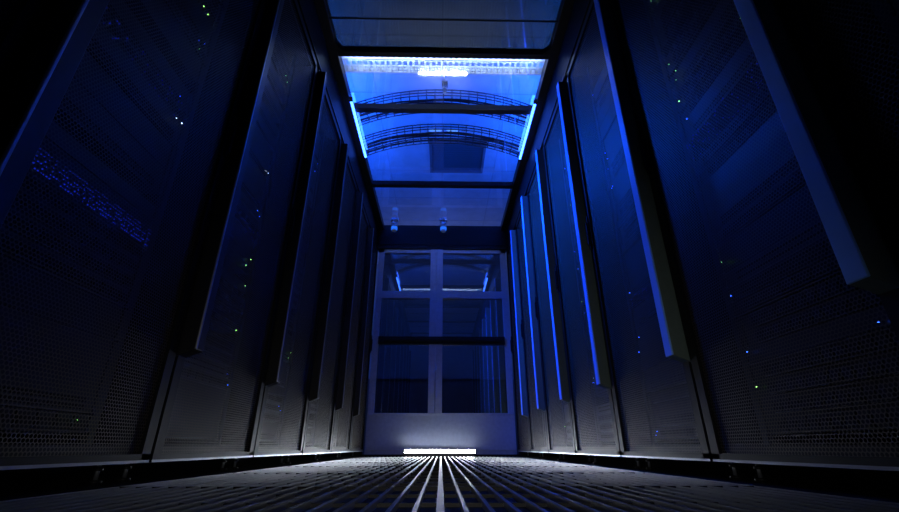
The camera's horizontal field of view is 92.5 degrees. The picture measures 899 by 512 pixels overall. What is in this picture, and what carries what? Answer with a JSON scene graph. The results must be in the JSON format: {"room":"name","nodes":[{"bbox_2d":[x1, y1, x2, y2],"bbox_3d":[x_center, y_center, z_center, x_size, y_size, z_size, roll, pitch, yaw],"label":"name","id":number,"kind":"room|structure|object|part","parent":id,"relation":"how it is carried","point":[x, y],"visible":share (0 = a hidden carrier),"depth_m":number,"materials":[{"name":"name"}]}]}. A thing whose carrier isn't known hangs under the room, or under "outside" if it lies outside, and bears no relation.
{"room":"server room","nodes":[
{"label":"server room","id":0,"kind":"room"},
{"bbox_2d":[369,264,513,376],"bbox_3d":[-0.140,1.741,7.598,5.000,3.400,0.100,0,-24,-1],"label":"wall","id":1,"kind":"structure","parent":0,"point":[377,264],"depth_m":7.83,"materials":[{"name":"metal"}]},
{"bbox_2d":[377,225,506,252],"bbox_3d":[-0.084,-0.205,5.133,1.520,0.310,0.106,0,-24,-1],"label":"header","id":2,"kind":"object","parent":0,"point":[408,237],"depth_m":5.08,"materials":[{"name":"black metal"}]},
{"bbox_2d":[342,56,542,264],"bbox_3d":[-0.050,-1.869,3.787,5.000,0.104,10.000,0,-24,-1],"label":"ceiling","id":3,"kind":"structure","parent":0,"point":[411,206],"depth_m":5.00,"materials":[{"name":"white paint"}]},
{"bbox_2d":[442,58,447,93],"bbox_3d":[-0.040,-1.587,3.662,0.050,0.518,0.040,0,-24,-1],"label":"rod","id":4,"kind":"object","parent":3,"relation":"hanging from","point":[444,82],"visible":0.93,"depth_m":3.58,"materials":[{"name":"silver metal"}]},
{"bbox_2d":[428,126,461,134],"bbox_3d":[-0.049,-1.376,4.717,0.360,0.040,0.100,0,-24,-1],"label":"light","id":5,"kind":"object","parent":3,"relation":"attached to","point":[455,126],"depth_m":4.69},
{"bbox_2d":[0,453,898,511],"bbox_3d":[-0.050,1.226,2.409,4.800,0.120,9.800,0,-24,-1],"label":"floor","id":6,"kind":"structure","parent":0,"point":[360,484],"depth_m":0.97,"materials":[{"name":"grey metal"}]},
{"bbox_2d":[0,0,266,484],"bbox_3d":[-1.243,-0.557,1.208,1.066,2.160,0.657,0,-24,-1],"label":"rack","id":7,"kind":"object","parent":6,"relation":"on","point":[118,118],"visible":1,"depth_m":1.03,"materials":[{"name":"black metal"}]},
{"bbox_2d":[0,0,317,480],"bbox_3d":[-1.255,-0.288,1.811,1.066,2.160,0.657,0,-24,-1],"label":"rack","id":8,"kind":"object","parent":6,"relation":"on","point":[211,408],"visible":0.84,"depth_m":1.71,"materials":[{"name":"black metal"}]},
{"bbox_3d":[-0.774,-0.296,1.824,0.037,2.095,0.648,0,-24,-1],"label":"door frame","id":9,"kind":"part","parent":8,"relation":"part of","materials":[{"name":"black metal"}]},
{"bbox_3d":[-0.780,-0.289,1.821,0.001,2.040,0.578,0,-24,-1],"label":"perforated door panel","id":10,"kind":"part","parent":8,"relation":"part of","materials":[{"name":"black metal"}]},
{"bbox_2d":[19,68,341,469],"bbox_3d":[-1.268,-0.020,2.413,1.066,2.160,0.657,0,-24,-1],"label":"rack","id":11,"kind":"object","parent":6,"relation":"on","point":[285,400],"visible":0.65,"depth_m":2.36,"materials":[{"name":"black metal"}]},
{"bbox_3d":[-0.786,-0.028,2.427,0.037,2.095,0.648,0,-24,-1],"label":"door frame","id":12,"kind":"part","parent":11,"relation":"part of","materials":[{"name":"black metal"}]},
{"bbox_3d":[-0.793,-0.021,2.424,0.001,2.040,0.578,0,-24,-1],"label":"perforated door panel","id":13,"kind":"part","parent":11,"relation":"part of","materials":[{"name":"black metal"}]},
{"bbox_2d":[342,56,544,74],"bbox_3d":[-0.041,-1.190,2.992,1.664,0.444,0.120,0,-24,-1],"label":"cable tray","id":14,"kind":"object","parent":11,"relation":"on","point":[351,68],"visible":0.62,"depth_m":3.06,"materials":[{"name":"silver metal"}]},
{"bbox_2d":[130,142,357,463],"bbox_3d":[-1.280,0.248,3.016,1.066,2.160,0.657,0,-24,-1],"label":"rack","id":15,"kind":"object","parent":6,"relation":"on","point":[319,426],"visible":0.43,"depth_m":2.97,"materials":[{"name":"black metal"}]},
{"bbox_3d":[-0.805,0.247,3.027,0.001,2.040,0.578,0,-24,-1],"label":"perforated door panel","id":16,"kind":"part","parent":15,"relation":"part of","materials":[{"name":"black metal"}]},
{"bbox_3d":[-0.798,0.241,3.030,0.037,2.095,0.648,0,-24,-1],"label":"door frame","id":17,"kind":"part","parent":15,"relation":"part of","materials":[{"name":"black metal"}]},
{"bbox_2d":[362,124,523,156],"bbox_3d":[-0.060,-0.884,3.973,2.014,0.681,0.216,0,-24,-1],"label":"cable tray","id":18,"kind":"object","parent":15,"relation":"on","point":[435,134],"visible":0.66,"depth_m":4.05,"materials":[{"name":"black metal"}]},
{"bbox_2d":[356,89,531,127],"bbox_3d":[-0.052,-1.055,3.589,2.014,0.681,0.216,0,-24,-1],"label":"cable tray","id":19,"kind":"object","parent":15,"relation":"on","point":[425,101],"visible":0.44,"depth_m":3.65,"materials":[{"name":"black metal"}]},
{"bbox_2d":[266,229,378,456],"bbox_3d":[-1.355,0.781,4.667,1.018,2.530,0.050,0,-24,-1],"label":"trim","id":20,"kind":"structure","parent":6,"relation":"on","point":[344,454],"depth_m":4.14,"materials":[{"name":"black metal"}]},
{"bbox_2d":[317,191,368,459],"bbox_3d":[-1.292,0.517,3.619,1.066,2.160,0.657,0,-24,-1],"label":"rack","id":21,"kind":"object","parent":6,"relation":"on","point":[342,429],"visible":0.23,"depth_m":3.58,"materials":[{"name":"black metal"}]},
{"bbox_3d":[-0.817,0.516,3.630,0.001,2.040,0.578,0,-24,-1],"label":"perforated door panel","id":22,"kind":"part","parent":21,"relation":"part of","materials":[{"name":"black metal"}]},
{"bbox_2d":[339,226,377,457],"bbox_3d":[-1.304,0.785,4.222,1.066,2.160,0.657,0,-24,-1],"label":"rack","id":23,"kind":"object","parent":6,"relation":"on","point":[365,340],"visible":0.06,"depth_m":4.17,"materials":[{"name":"black metal"}]},
{"bbox_3d":[-0.829,0.784,4.232,0.001,2.040,0.578,0,-24,-1],"label":"perforated door panel","id":24,"kind":"part","parent":23,"relation":"part of","materials":[{"name":"black metal"}]},
{"bbox_3d":[-0.822,0.777,4.236,0.037,2.095,0.648,0,-24,-1],"label":"door frame","id":25,"kind":"part","parent":23,"relation":"part of","materials":[{"name":"black metal"}]},
{"bbox_2d":[403,449,476,456],"bbox_3d":[-0.093,1.884,4.111,0.700,0.062,0.045,0,-24,-1],"label":"lamp","id":26,"kind":"object","parent":6,"relation":"on","point":[406,452],"visible":1,"depth_m":4.09,"materials":[{"name":"white plastic"}]},
{"bbox_2d":[361,454,519,456],"bbox_3d":[-0.084,1.934,4.168,1.520,0.018,0.090,0,-24,-1],"label":"door sill","id":27,"kind":"object","parent":6,"relation":"on","point":[363,455],"depth_m":4.13,"materials":[{"name":"black metal"}]},
{"bbox_2d":[364,249,516,453],"bbox_3d":[-0.084,0.939,4.616,1.480,2.200,0.062,0,-24,-1],"label":"door","id":28,"kind":"structure","parent":6,"relation":"on","point":[386,433],"depth_m":4.30,"materials":[{"name":"grey metal"}]},
{"bbox_2d":[374,253,507,412],"bbox_3d":[-0.084,0.779,4.688,1.350,1.760,0.001,0,-24,-1],"label":"window pane","id":29,"kind":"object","parent":28,"relation":"attached to","point":[473,376],"depth_m":4.62,"materials":[{"name":"clear glass"}]},
{"bbox_2d":[313,0,574,229],"bbox_3d":[-0.035,-1.423,2.729,1.520,0.080,5.330,0,-24,-1],"label":"frame","id":30,"kind":"structure","parent":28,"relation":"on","point":[482,29],"depth_m":2.75,"materials":[{"name":"black metal"}]},
{"bbox_2d":[349,97,366,158],"bbox_3d":[-0.737,-1.019,3.504,0.024,0.028,0.720,0,-24,-1],"label":"lamp","id":31,"kind":"object","parent":30,"relation":"attached to","point":[350,98],"visible":1,"depth_m":3.43,"materials":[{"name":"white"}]},
{"bbox_2d":[391,217,398,231],"bbox_3d":[-0.630,-0.352,4.917,0.090,0.153,0.090,0,-24,-1],"label":"smoke detector","id":32,"kind":"object","parent":30,"relation":"attached to","point":[394,220],"visible":1,"depth_m":4.89,"materials":[{"name":"white plastic"}]},
{"bbox_2d":[334,37,552,53],"bbox_3d":[-0.033,-1.453,2.614,1.400,0.038,0.495,0,-24,-1],"label":"corner gussets","id":33,"kind":"object","parent":30,"relation":"attached to","point":[339,47],"visible":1,"depth_m":2.81,"materials":[{"name":"black metal"}]},
{"bbox_2d":[440,218,446,232],"bbox_3d":[-0.070,-0.348,4.927,0.090,0.153,0.090,0,-24,-1],"label":"smoke detector","id":34,"kind":"object","parent":30,"relation":"attached to","point":[443,221],"visible":1,"depth_m":4.91,"materials":[{"name":"white plastic"}]},
{"bbox_2d":[297,0,590,250],"bbox_3d":[-0.035,-1.291,2.671,1.570,0.368,5.330,0,-24,-1],"label":"fascia","id":35,"kind":"object","parent":30,"relation":"attached to","point":[307,7],"visible":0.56,"depth_m":3.04,"materials":[{"name":"black metal"}]},
{"bbox_2d":[518,99,536,160],"bbox_3d":[0.635,-1.008,3.527,0.024,0.028,0.720,0,-24,-1],"label":"lamp","id":36,"kind":"object","parent":30,"relation":"attached to","point":[535,100],"visible":1,"depth_m":3.46,"materials":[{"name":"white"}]},
{"bbox_2d":[363,377,517,452],"bbox_3d":[-0.081,2.486,6.714,3.140,1.080,0.550,0,-24,-1],"label":"door frame","id":37,"kind":"structure","parent":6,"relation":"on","point":[369,377],"depth_m":6.47,"materials":[{"name":"grey metal"}]},
{"bbox_2d":[515,193,561,459],"bbox_3d":[1.161,0.545,3.683,1.066,2.160,0.647,0,-24,-1],"label":"rack","id":38,"kind":"object","parent":6,"relation":"on","point":[538,436],"visible":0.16,"depth_m":3.61,"materials":[{"name":"black metal"}]},
{"bbox_3d":[0.686,0.537,3.678,0.001,2.040,0.568,0,-24,-1],"label":"perforated door panel","id":39,"kind":"part","parent":38,"relation":"part of","materials":[{"name":"black metal"}]},
{"bbox_2d":[506,236,596,455],"bbox_3d":[1.186,0.800,4.709,1.018,2.530,0.050,0,-24,-1],"label":"trim","id":40,"kind":"structure","parent":6,"relation":"on","point":[520,453],"depth_m":4.18,"materials":[{"name":"black metal"}]},
{"bbox_2d":[527,146,591,462],"bbox_3d":[1.173,0.281,3.089,1.066,2.160,0.647,0,-24,-1],"label":"rack","id":41,"kind":"object","parent":6,"relation":"on","point":[560,432],"visible":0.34,"depth_m":3.02,"materials":[{"name":"black metal"}]},
{"bbox_3d":[0.699,0.273,3.084,0.001,2.040,0.568,0,-24,-1],"label":"perforated door panel","id":42,"kind":"part","parent":41,"relation":"part of","materials":[{"name":"black metal"}]},
{"bbox_2d":[506,229,615,457],"bbox_3d":[1.150,0.809,4.277,1.066,2.160,0.647,0,-24,-1],"label":"rack","id":43,"kind":"object","parent":6,"relation":"on","point":[516,342],"visible":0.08,"depth_m":4.19,"materials":[{"name":"black metal"}]},
{"bbox_3d":[0.668,0.795,4.274,0.037,2.095,0.638,0,-24,-1],"label":"door frame","id":44,"kind":"part","parent":43,"relation":"part of","materials":[{"name":"black metal"}]},
{"bbox_3d":[0.675,0.802,4.271,0.001,2.040,0.568,0,-24,-1],"label":"perforated door panel","id":45,"kind":"part","parent":43,"relation":"part of","materials":[{"name":"black metal"}]},
{"bbox_2d":[543,78,750,468],"bbox_3d":[1.185,0.017,2.496,1.066,2.160,0.647,0,-24,-1],"label":"rack","id":46,"kind":"object","parent":6,"relation":"on","point":[595,429],"visible":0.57,"depth_m":2.42,"materials":[{"name":"black metal"}]},
{"bbox_3d":[0.710,0.009,2.490,0.001,2.040,0.568,0,-24,-1],"label":"perforated door panel","id":47,"kind":"part","parent":46,"relation":"part of","materials":[{"name":"black metal"}]},
{"bbox_3d":[0.704,0.002,2.493,0.037,2.095,0.638,0,-24,-1],"label":"door frame","id":48,"kind":"part","parent":46,"relation":"part of","materials":[{"name":"black metal"}]},
{"bbox_2d":[566,0,859,478],"bbox_3d":[1.197,-0.248,1.902,1.066,2.160,0.647,0,-24,-1],"label":"rack","id":49,"kind":"object","parent":6,"relation":"on","point":[658,411],"visible":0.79,"depth_m":1.79,"materials":[{"name":"black metal"}]},
{"bbox_3d":[0.722,-0.256,1.897,0.001,2.040,0.568,0,-24,-1],"label":"perforated door panel","id":50,"kind":"part","parent":49,"relation":"part of","materials":[{"name":"black metal"}]},
{"bbox_3d":[0.716,-0.263,1.899,0.037,2.095,0.638,0,-24,-1],"label":"door frame","id":51,"kind":"part","parent":49,"relation":"part of","materials":[{"name":"black metal"}]},
{"bbox_2d":[609,0,898,481],"bbox_3d":[1.209,-0.512,1.308,1.066,2.160,0.647,0,-24,-1],"label":"rack","id":52,"kind":"object","parent":6,"relation":"on","point":[785,275],"visible":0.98,"depth_m":1.07,"materials":[{"name":"black metal"}]},
{"bbox_2d":[775,0,898,268],"bbox_3d":[1.221,-0.776,0.715,1.066,2.160,0.647,0,-24,-1],"label":"rack","id":53,"kind":"object","parent":6,"relation":"on","point":[848,49],"visible":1,"depth_m":0.80,"materials":[{"name":"black metal"}]},
{"bbox_3d":[0.746,-0.784,0.709,0.001,2.040,0.568,0,-24,-1],"label":"perforated door panel","id":54,"kind":"part","parent":53,"relation":"part of","materials":[{"name":"black metal"}]},
{"bbox_2d":[429,138,486,172],"bbox_3d":[0.093,-1.190,5.152,0.660,0.026,0.640,0,-24,-1],"label":"ceiling vent","id":55,"kind":"object","parent":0,"point":[444,158],"depth_m":5.18,"materials":[{"name":"metal"}]}
]}

